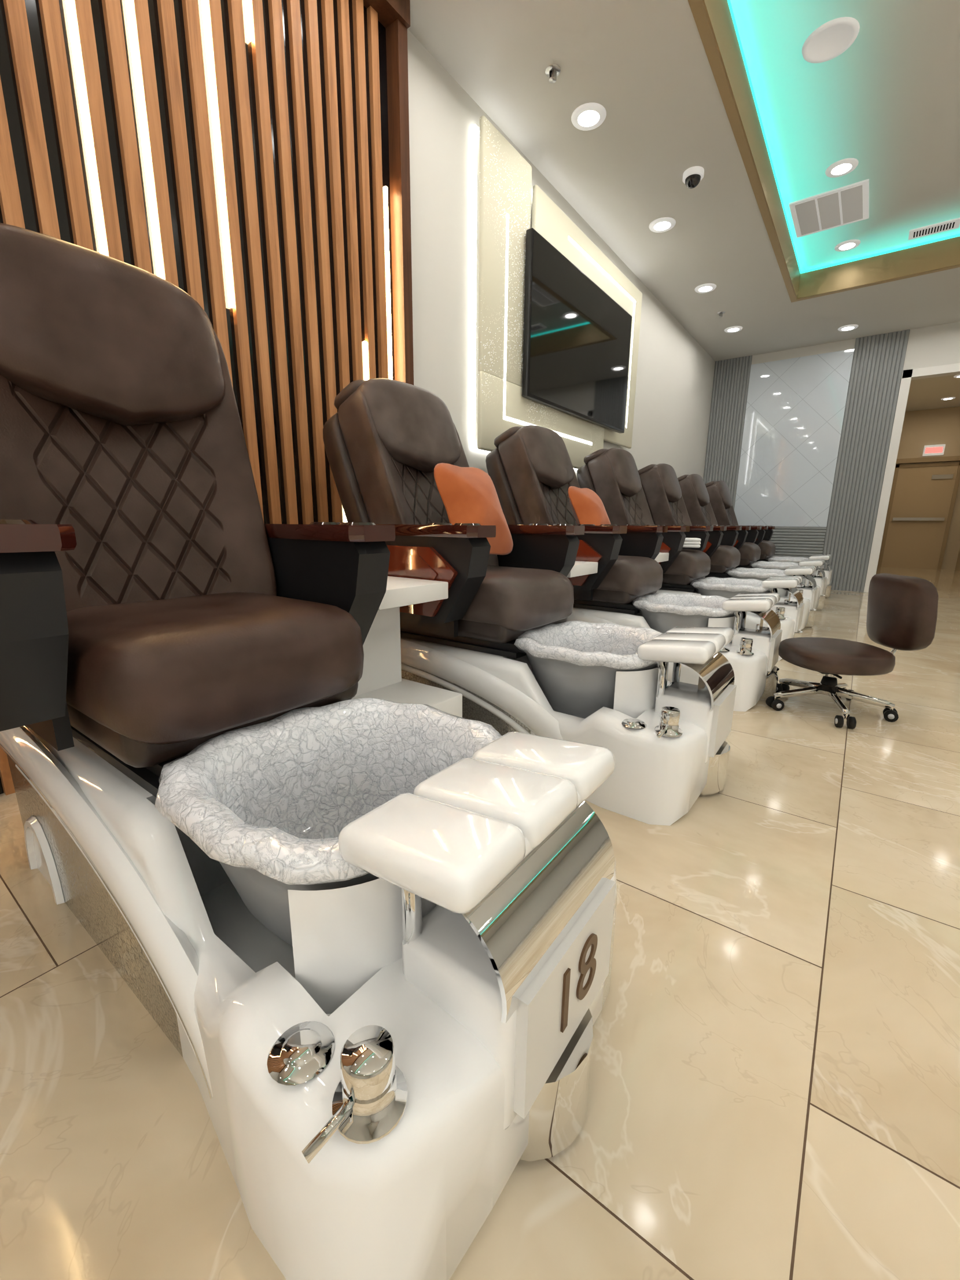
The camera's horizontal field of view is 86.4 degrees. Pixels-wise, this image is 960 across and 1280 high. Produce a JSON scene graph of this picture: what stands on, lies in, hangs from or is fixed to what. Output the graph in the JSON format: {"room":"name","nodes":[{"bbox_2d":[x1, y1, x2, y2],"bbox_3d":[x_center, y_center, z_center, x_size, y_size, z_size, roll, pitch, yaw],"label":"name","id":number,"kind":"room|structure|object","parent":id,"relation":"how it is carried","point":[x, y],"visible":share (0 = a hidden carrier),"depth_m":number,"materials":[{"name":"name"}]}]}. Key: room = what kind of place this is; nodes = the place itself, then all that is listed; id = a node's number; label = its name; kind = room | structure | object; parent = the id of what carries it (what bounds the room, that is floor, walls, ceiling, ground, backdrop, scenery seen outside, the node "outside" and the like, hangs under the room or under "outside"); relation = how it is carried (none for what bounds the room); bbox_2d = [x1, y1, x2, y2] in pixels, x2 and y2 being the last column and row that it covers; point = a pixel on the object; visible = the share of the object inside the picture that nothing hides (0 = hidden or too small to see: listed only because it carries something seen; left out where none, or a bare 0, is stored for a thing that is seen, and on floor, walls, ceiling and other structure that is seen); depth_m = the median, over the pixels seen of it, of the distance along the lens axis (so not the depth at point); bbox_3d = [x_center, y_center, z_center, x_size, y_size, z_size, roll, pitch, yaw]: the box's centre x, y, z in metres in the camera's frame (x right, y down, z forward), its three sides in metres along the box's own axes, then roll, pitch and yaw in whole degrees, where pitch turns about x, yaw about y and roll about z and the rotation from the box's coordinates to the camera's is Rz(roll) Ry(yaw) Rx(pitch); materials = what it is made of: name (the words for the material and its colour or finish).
{"room":"nail salon","nodes":[
{"label":"nail salon","id":0,"kind":"room"},
{"bbox_2d":[0,0,413,795],"bbox_3d":[-1.362,-1.073,1.383,0.110,3.150,3.320,10,16,35],"label":"wall","id":1,"kind":"structure","parent":0,"point":[251,158],"depth_m":1.96,"materials":[{"name":"brown wood"}]},
{"bbox_2d":[0,566,959,1279],"bbox_3d":[4.214,0.119,3.457,7.200,0.001,18.400,10,16,35],"label":"floor","id":2,"kind":"structure","parent":0,"point":[774,1089],"depth_m":0.83,"materials":[{"name":"tile"}]},
{"bbox_2d":[0,222,616,1279],"bbox_3d":[-0.471,-0.098,1.012,1.547,1.435,0.823,10,16,35],"label":"chair","id":3,"kind":"object","parent":2,"relation":"on","point":[374,937],"visible":1,"depth_m":0.80,"materials":[{"name":"white plastic"}]},
{"bbox_2d":[0,519,76,552],"bbox_3d":[-0.904,-0.189,0.893,0.660,0.044,0.150,10,16,35],"label":"armrest","id":4,"kind":"object","parent":3,"relation":"on","point":[16,536],"depth_m":0.72,"materials":[{"name":"red wood"}]},
{"bbox_2d":[0,222,225,425],"bbox_3d":[-0.912,-0.684,1.217,0.275,0.392,0.530,-9,5,38],"label":"headrest pillow","id":5,"kind":"object","parent":3,"relation":"on","point":[88,337],"depth_m":1.11,"materials":[{"name":"brown leather"}]},
{"bbox_2d":[65,591,363,744],"bbox_3d":[-0.635,0.016,1.161,0.600,0.193,0.540,10,16,35],"label":"seat cushion","id":6,"kind":"object","parent":3,"relation":"on","point":[154,668],"depth_m":0.94,"materials":[{"name":"brown leather"}]},
{"bbox_2d":[154,697,501,946],"bbox_3d":[-0.232,0.331,0.925,0.544,0.289,0.544,10,16,35],"label":"basin","id":7,"kind":"object","parent":3,"relation":"in","point":[264,804],"depth_m":0.89,"materials":[{"name":"white glass"}]},
{"bbox_2d":[263,521,395,541],"bbox_3d":[-0.505,-0.306,1.419,0.660,0.044,0.150,10,16,35],"label":"tray","id":8,"kind":"object","parent":3,"relation":"on","point":[314,531],"depth_m":1.25,"materials":[{"name":"red wood"}]},
{"bbox_2d":[351,576,462,717],"bbox_3d":[-0.386,0.129,1.741,0.600,0.665,0.300,10,16,35],"label":"side table","id":9,"kind":"object","parent":2,"relation":"on","point":[381,678],"visible":0.25,"depth_m":1.68,"materials":[{"name":"white laminate"}]},
{"bbox_2d":[322,377,736,825],"bbox_3d":[0.146,-0.306,1.983,1.637,1.417,0.820,10,16,35],"label":"chair","id":10,"kind":"object","parent":2,"relation":"on","point":[501,639],"visible":0.88,"depth_m":1.77,"materials":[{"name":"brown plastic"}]},
{"bbox_2d":[333,377,461,472],"bbox_3d":[-0.326,-0.882,2.213,0.275,0.392,0.530,-19,-2,38],"label":"headrest pillow","id":11,"kind":"object","parent":10,"relation":"on","point":[379,423],"depth_m":2.03,"materials":[{"name":"brown leather"}]},
{"bbox_2d":[376,523,495,537],"bbox_3d":[-0.242,-0.397,1.830,0.660,0.044,0.150,10,16,35],"label":"tray","id":12,"kind":"object","parent":10,"relation":"on","point":[402,530],"depth_m":1.67,"materials":[{"name":"red wood"}]},
{"bbox_2d":[433,462,513,554],"bbox_3d":[-0.016,-0.531,2.094,0.184,0.362,0.396,10,16,35],"label":"throw pillow","id":13,"kind":"object","parent":10,"relation":"on","point":[469,495],"visible":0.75,"depth_m":2.01,"materials":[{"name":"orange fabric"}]},
{"bbox_2d":[460,565,574,631],"bbox_3d":[0.027,-0.193,2.098,0.600,0.193,0.540,10,16,35],"label":"seat cushion","id":14,"kind":"object","parent":10,"relation":"on","point":[508,598],"depth_m":1.84,"materials":[{"name":"brown leather"}]},
{"bbox_2d":[507,523,585,535],"bbox_3d":[0.157,-0.514,2.356,0.660,0.044,0.150,10,16,35],"label":"tray","id":15,"kind":"object","parent":10,"relation":"on","point":[531,529],"depth_m":2.19,"materials":[{"name":"red wood"}]},
{"bbox_2d":[514,620,662,718],"bbox_3d":[0.422,0.121,1.867,0.544,0.289,0.544,10,16,35],"label":"basin","id":16,"kind":"object","parent":10,"relation":"in","point":[573,669],"depth_m":1.70,"materials":[{"name":"white glass"}]},
{"bbox_2d":[566,560,597,577],"bbox_3d":[0.308,-0.074,2.654,0.600,0.665,0.300,10,16,35],"label":"side table","id":17,"kind":"object","parent":2,"relation":"on","point":[580,568],"visible":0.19,"depth_m":2.45,"materials":[{"name":"white laminate"}]},
{"bbox_2d":[576,447,653,525],"label":"chair back","id":18,"kind":"object","parent":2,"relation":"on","point":[610,478],"depth_m":3.85,"materials":[{"name":"brown leather"}]},
{"bbox_2d":[583,447,641,497],"bbox_3d":[1.071,-1.290,4.033,0.275,0.392,0.530,-17,-1,38],"label":"headrest pillow","id":19,"kind":"object","parent":18,"relation":"on","point":[613,472],"depth_m":3.84,"materials":[{"name":"brown leather"}]},
{"bbox_2d":[659,524,689,531],"bbox_3d":[1.145,-0.803,3.657,0.660,0.044,0.150,10,16,35],"label":"tray","id":20,"kind":"object","parent":18,"relation":"on","point":[671,528],"depth_m":3.45,"materials":[{"name":"red wood"}]},
{"bbox_2d":[485,425,782,711],"bbox_3d":[0.835,-0.508,2.900,1.649,1.413,0.820,10,16,35],"label":"chair","id":21,"kind":"object","parent":2,"relation":"on","point":[530,470],"visible":0.61,"depth_m":2.75,"materials":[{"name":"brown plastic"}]},
{"bbox_2d":[494,425,574,488],"bbox_3d":[0.358,-1.083,3.135,0.275,0.392,0.530,-20,-2,38],"label":"headrest pillow","id":22,"kind":"object","parent":21,"relation":"on","point":[528,456],"depth_m":2.94,"materials":[{"name":"brown leather"}]},
{"bbox_2d":[548,524,627,533],"bbox_3d":[0.452,-0.600,2.744,0.660,0.044,0.150,10,16,35],"label":"tray","id":23,"kind":"object","parent":21,"relation":"on","point":[589,528],"depth_m":2.55,"materials":[{"name":"red wood"}]},
{"bbox_2d":[567,486,610,525],"bbox_3d":[0.644,-0.710,2.949,0.184,0.337,0.375,10,16,35],"label":"throw pillow","id":24,"kind":"object","parent":21,"relation":"on","point":[587,507],"visible":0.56,"depth_m":2.84,"materials":[{"name":"orange fabric"}]},
{"bbox_2d":[594,555,663,596],"bbox_3d":[0.721,-0.395,3.012,0.600,0.193,0.540,10,16,35],"label":"seat cushion","id":25,"kind":"object","parent":21,"relation":"on","point":[629,575],"depth_m":2.73,"materials":[{"name":"brown leather"}]},
{"bbox_2d":[617,524,667,532],"bbox_3d":[0.851,-0.717,3.269,0.660,0.044,0.150,10,16,35],"label":"tray","id":26,"kind":"object","parent":21,"relation":"on","point":[631,528],"depth_m":3.08,"materials":[{"name":"red wood"}]},
{"bbox_2d":[631,591,740,633],"bbox_3d":[1.116,-0.082,2.781,0.544,0.289,0.544,10,16,35],"label":"basin","id":27,"kind":"object","parent":21,"relation":"in","point":[662,611],"depth_m":2.62,"materials":[{"name":"white glass"}]},
{"bbox_2d":[654,552,668,562],"bbox_3d":[1.002,-0.277,3.568,0.600,0.665,0.300,10,16,35],"label":"side table","id":28,"kind":"object","parent":2,"relation":"on","point":[661,556],"visible":0.06,"depth_m":3.37,"materials":[{"name":"white laminate"}]},
{"bbox_2d":[638,463,692,526],"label":"chair","id":29,"kind":"object","parent":2,"relation":"on","point":[662,489],"depth_m":4.76,"materials":[{"name":"brown leather"}]},
{"bbox_2d":[638,463,681,502],"bbox_3d":[1.755,-1.491,4.954,0.275,0.392,0.530,-19,-2,38],"label":"headrest pillow","id":30,"kind":"object","parent":29,"relation":"on","point":[659,482],"depth_m":4.75,"materials":[{"name":"brown leather"}]},
{"bbox_2d":[692,525,741,530],"bbox_3d":[2.238,-1.123,5.096,0.660,0.044,0.150,10,16,35],"label":"tray","id":31,"kind":"object","parent":29,"relation":"on","point":[728,527],"depth_m":4.89,"materials":[{"name":"red wood"}]},
{"bbox_2d":[710,525,726,530],"bbox_3d":[1.839,-1.006,4.571,0.660,0.044,0.150,10,16,35],"label":"tray","id":32,"kind":"object","parent":29,"relation":"on","point":[716,528],"depth_m":4.35,"materials":[{"name":"red wood"}]},
{"bbox_2d":[677,473,718,526],"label":"chair","id":33,"kind":"object","parent":2,"relation":"on","point":[695,495],"depth_m":5.66,"materials":[{"name":"brown leather"}]},
{"bbox_2d":[677,473,709,506],"bbox_3d":[2.440,-1.692,5.875,0.275,0.392,0.530,-20,-2,38],"label":"headrest pillow","id":34,"kind":"object","parent":33,"relation":"on","point":[694,492],"depth_m":5.66,"materials":[{"name":"brown leather"}]},
{"bbox_2d":[692,525,751,530],"bbox_3d":[2.533,-1.209,5.484,0.660,0.044,0.150,10,16,35],"label":"tray","id":35,"kind":"object","parent":33,"relation":"on","point":[743,527],"depth_m":5.26,"materials":[{"name":"red wood"}]},
{"bbox_2d":[704,480,738,526],"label":"chair","id":36,"kind":"object","parent":2,"relation":"on","point":[720,500],"depth_m":6.56,"materials":[{"name":"brown leather"}]},
{"bbox_2d":[704,480,732,509],"bbox_3d":[3.152,-1.899,6.774,0.275,0.392,0.530,-17,-1,38],"label":"headrest pillow","id":37,"kind":"object","parent":36,"relation":"on","point":[718,492],"depth_m":6.56,"materials":[{"name":"brown leather"}]},
{"bbox_2d":[745,525,768,529],"bbox_3d":[3.227,-1.412,6.398,0.660,0.044,0.150,10,16,35],"label":"tray","id":38,"kind":"object","parent":36,"relation":"on","point":[762,527],"depth_m":6.17,"materials":[{"name":"red wood"}]},
{"bbox_2d":[656,524,804,660],"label":"chair","id":39,"kind":"object","parent":2,"relation":"on","point":[686,570],"depth_m":3.53,"materials":[{"name":"white plastic"}]},
{"bbox_2d":[662,549,710,578],"bbox_3d":[1.415,-0.598,3.925,0.600,0.193,0.540,10,16,35],"label":"seat cushion","id":40,"kind":"object","parent":39,"relation":"on","point":[690,563],"depth_m":3.63,"materials":[{"name":"brown leather"}]},
{"bbox_2d":[665,524,713,531],"bbox_3d":[1.544,-0.920,4.183,0.660,0.044,0.150,10,16,35],"label":"tray","id":41,"kind":"object","parent":39,"relation":"on","point":[696,528],"depth_m":3.98,"materials":[{"name":"red wood"}]},
{"bbox_2d":[682,537,700,547],"bbox_3d":[1.467,-0.725,3.794,0.300,0.066,0.200,4,13,16],"label":"folded towel","id":42,"kind":"object","parent":39,"relation":"on","point":[689,542],"visible":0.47,"depth_m":3.68,"materials":[{"name":"white fabric"}]},
{"bbox_2d":[689,576,774,598],"bbox_3d":[1.810,-0.285,3.695,0.544,0.289,0.544,10,16,35],"label":"basin","id":43,"kind":"object","parent":39,"relation":"in","point":[728,587],"depth_m":3.54,"materials":[{"name":"white glass"}]},
{"bbox_2d":[703,525,817,630],"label":"chair","id":44,"kind":"object","parent":2,"relation":"on","point":[724,558],"depth_m":4.43,"materials":[{"name":"white plastic"}]},
{"bbox_2d":[710,545,740,568],"bbox_3d":[2.109,-0.801,4.839,0.600,0.193,0.540,10,16,35],"label":"seat cushion","id":45,"kind":"object","parent":44,"relation":"on","point":[725,556],"depth_m":4.53,"materials":[{"name":"brown leather"}]},
{"bbox_2d":[725,567,790,580],"bbox_3d":[2.504,-0.488,4.608,0.544,0.289,0.544,10,16,35],"label":"basin","id":46,"kind":"object","parent":44,"relation":"in","point":[760,574],"depth_m":4.47,"materials":[{"name":"white glass"}]},
{"bbox_2d":[733,525,826,610],"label":"chair","id":47,"kind":"object","parent":2,"relation":"on","point":[750,552],"depth_m":5.35,"materials":[{"name":"white plastic"}]},
{"bbox_2d":[738,542,760,561],"bbox_3d":[2.803,-1.004,5.752,0.600,0.193,0.540,10,16,35],"label":"seat cushion","id":48,"kind":"object","parent":47,"relation":"on","point":[749,551],"depth_m":5.44,"materials":[{"name":"brown leather"}]},
{"bbox_2d":[749,525,761,529],"bbox_3d":[2.932,-1.325,6.010,0.660,0.044,0.150,10,16,35],"label":"tray","id":49,"kind":"object","parent":47,"relation":"on","point":[753,527],"depth_m":5.79,"materials":[{"name":"red wood"}]},
{"bbox_2d":[748,560,800,570],"bbox_3d":[3.198,-0.691,5.522,0.544,0.289,0.544,10,16,35],"label":"basin","id":50,"kind":"object","parent":47,"relation":"in","point":[751,564],"depth_m":5.41,"materials":[{"name":"white glass"}]},
{"bbox_2d":[753,525,832,597],"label":"chair","id":51,"kind":"object","parent":2,"relation":"on","point":[768,548],"depth_m":6.26,"materials":[{"name":"white plastic"}]},
{"bbox_2d":[758,539,775,556],"bbox_3d":[3.497,-1.207,6.666,0.600,0.193,0.540,10,16,35],"label":"seat cushion","id":52,"kind":"object","parent":51,"relation":"on","point":[768,548],"depth_m":6.35,"materials":[{"name":"brown leather"}]},
{"bbox_2d":[767,526,775,529],"bbox_3d":[3.626,-1.528,6.923,0.660,0.044,0.150,10,16,35],"label":"tray","id":53,"kind":"object","parent":51,"relation":"on","point":[769,527],"depth_m":6.70,"materials":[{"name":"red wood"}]},
{"bbox_2d":[765,556,808,563],"bbox_3d":[3.892,-0.893,6.435,0.544,0.289,0.544,10,16,35],"label":"basin","id":54,"kind":"object","parent":51,"relation":"in","point":[768,558],"depth_m":6.32,"materials":[{"name":"white glass"}]},
{"bbox_2d":[765,572,938,729],"bbox_3d":[1.663,0.017,2.367,0.569,0.639,0.534,1,13,2],"label":"stool","id":55,"kind":"object","parent":2,"relation":"on","point":[902,610],"visible":0.98,"depth_m":2.27,"materials":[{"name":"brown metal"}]},
{"bbox_3d":[6.826,-2.689,8.768,0.100,3.150,5.580,10,16,35],"label":"hall","id":56,"kind":"object","parent":2,"relation":"on","visible":0},
{"bbox_2d":[877,461,959,569],"bbox_3d":[9.080,-2.550,10.581,1.040,2.110,0.100,10,16,35],"label":"door","id":57,"kind":"structure","parent":56,"relation":"attached to","point":[923,496],"depth_m":10.57,"materials":[{"name":"beige wood"}]},
{"bbox_2d":[922,444,945,455],"bbox_3d":[9.135,-3.820,10.281,0.320,0.200,0.054,10,16,35],"label":"exit sign","id":58,"kind":"object","parent":56,"relation":"attached to","point":[937,449],"visible":1,"depth_m":10.26,"materials":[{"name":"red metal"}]},
{"bbox_2d":[407,28,715,479],"bbox_3d":[-0.353,-1.411,2.901,0.120,3.150,12.620,10,16,35],"label":"wall","id":59,"kind":"structure","parent":0,"point":[675,374],"depth_m":2.98,"materials":[{"name":"white paint"}]},
{"bbox_2d":[471,115,642,469],"bbox_3d":[0.757,-2.266,4.036,0.096,1.730,2.620,10,16,35],"label":"wall panel","id":60,"kind":"object","parent":59,"relation":"attached to","point":[505,176],"visible":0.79,"depth_m":3.22,"materials":[{"name":"beige stone"}]},
{"bbox_2d":[521,227,631,433],"bbox_3d":[0.812,-2.253,3.984,0.061,0.975,1.720,10,16,35],"label":"television","id":61,"kind":"object","parent":60,"relation":"attached to","point":[577,338],"visible":1,"depth_m":3.75,"materials":[{"name":"black glass"}]},
{"bbox_2d":[407,0,959,411],"bbox_3d":[4.218,-3.072,2.605,7.340,0.300,18.420,10,16,35],"label":"ceiling","id":62,"kind":"structure","parent":0,"point":[889,103],"depth_m":3.23,"materials":[{"name":"white paint"}]},
{"bbox_2d":[545,64,560,83],"bbox_3d":[0.380,-2.946,2.666,0.080,0.040,0.080,10,16,35],"label":"sprinkler","id":63,"kind":"object","parent":62,"relation":"attached to","point":[552,71],"depth_m":2.66,"materials":[{"name":"silver metal"}]},
{"bbox_2d":[571,102,606,130],"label":"recessed light","id":64,"kind":"object","parent":62,"relation":"in","point":[589,116],"depth_m":2.94,"materials":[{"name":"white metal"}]},
{"bbox_2d":[649,216,675,232],"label":"recessed light","id":65,"kind":"object","parent":62,"relation":"in","point":[661,224],"depth_m":4.00,"materials":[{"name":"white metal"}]},
{"bbox_2d":[682,166,704,188],"bbox_3d":[1.430,-3.088,3.431,0.132,0.085,0.132,10,16,35],"label":"security camera","id":66,"kind":"object","parent":62,"relation":"attached to","point":[692,176],"depth_m":3.40,"materials":[{"name":"white plastic"}]},
{"bbox_2d":[694,283,716,293],"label":"recessed light","id":67,"kind":"object","parent":62,"relation":"in","point":[706,287],"depth_m":5.07,"materials":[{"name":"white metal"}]},
{"bbox_2d":[717,311,725,317],"bbox_3d":[2.675,-3.613,5.672,0.080,0.040,0.080,10,16,35],"label":"sprinkler","id":68,"kind":"object","parent":62,"relation":"attached to","point":[720,313],"depth_m":5.66,"materials":[{"name":"silver metal"}]},
{"bbox_2d":[724,325,743,332],"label":"recessed light","id":69,"kind":"object","parent":62,"relation":"in","point":[735,328],"depth_m":6.12,"materials":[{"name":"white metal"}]},
{"bbox_2d":[688,0,959,302],"bbox_3d":[2.210,-2.502,0.157,4.630,0.254,9.850,10,16,35],"label":"trim","id":70,"kind":"structure","parent":62,"relation":"attached to","point":[941,253],"depth_m":3.88,"materials":[{"name":"gold metal"}]},
{"bbox_2d":[788,178,869,237],"bbox_3d":[2.895,-3.551,4.230,0.520,0.014,0.600,10,16,35],"label":"ceiling air vent","id":71,"kind":"object","parent":62,"relation":"in","point":[848,204],"depth_m":4.19,"materials":[{"name":"white metal"}]},
{"bbox_2d":[802,16,859,63],"bbox_3d":[1.884,-3.222,2.751,0.260,0.012,0.260,10,16,35],"label":"ceiling speaker","id":72,"kind":"object","parent":62,"relation":"attached to","point":[833,37],"depth_m":2.74},
{"bbox_2d":[825,157,858,177],"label":"recessed light","id":73,"kind":"object","parent":62,"relation":"in","point":[838,168],"depth_m":3.71,"materials":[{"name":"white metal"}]},
{"bbox_2d":[834,239,860,251],"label":"recessed light","id":74,"kind":"object","parent":62,"relation":"in","point":[847,245],"depth_m":4.74,"materials":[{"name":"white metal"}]},
{"bbox_2d":[837,324,858,331],"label":"recessed light","id":75,"kind":"object","parent":62,"relation":"in","point":[848,327],"depth_m":6.04,"materials":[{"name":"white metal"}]},
{"bbox_2d":[908,217,959,240],"bbox_3d":[3.974,-3.597,4.472,0.340,0.014,0.170,10,16,35],"label":"ceiling air vent","id":76,"kind":"object","parent":62,"relation":"in","point":[952,224],"depth_m":4.46,"materials":[{"name":"white metal"}]},
{"bbox_2d":[751,321,959,552],"bbox_3d":[6.269,-1.994,5.711,7.100,3.150,0.120,10,16,35],"label":"wall","id":77,"kind":"structure","parent":0,"point":[935,345],"depth_m":6.08,"materials":[{"name":"white paint"}]},
{"bbox_2d":[734,348,854,527],"bbox_3d":[4.235,-2.680,7.015,1.170,2.190,0.020,10,16,35],"label":"wall panel","id":78,"kind":"object","parent":77,"relation":"attached to","point":[795,407],"visible":0.86,"depth_m":6.97,"materials":[{"name":"white tile"}]},
{"bbox_2d":[703,329,910,591],"bbox_3d":[4.249,-2.326,7.081,2.175,3.150,0.016,10,16,35],"label":"wall panel","id":79,"kind":"object","parent":77,"relation":"attached to","point":[878,360],"visible":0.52,"depth_m":6.73,"materials":[{"name":"grey wood"}]},
{"bbox_2d":[863,362,959,592],"bbox_3d":[5.758,-1.864,6.129,1.480,2.700,0.160,10,16,35],"label":"trim","id":80,"kind":"structure","parent":77,"relation":"attached to","point":[908,375],"depth_m":6.36,"materials":[{"name":"white laminate"}]},
{"bbox_2d":[877,406,959,569],"bbox_3d":[9.148,-3.074,10.541,1.670,3.150,0.100,10,16,35],"label":"wall","id":81,"kind":"structure","parent":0,"point":[920,428],"depth_m":10.32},
{"bbox_2d":[895,455,959,464],"bbox_3d":[9.088,-3.640,10.321,1.470,0.090,0.120,10,16,35],"label":"trim","id":82,"kind":"structure","parent":81,"relation":"attached to","point":[949,458],"depth_m":10.30,"materials":[{"name":"beige wood"}]},
{"bbox_2d":[954,547,959,572],"bbox_3d":[8.087,-2.470,7.859,0.100,3.150,5.580,10,16,35],"label":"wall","id":83,"kind":"structure","parent":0,"point":[957,565],"depth_m":10.22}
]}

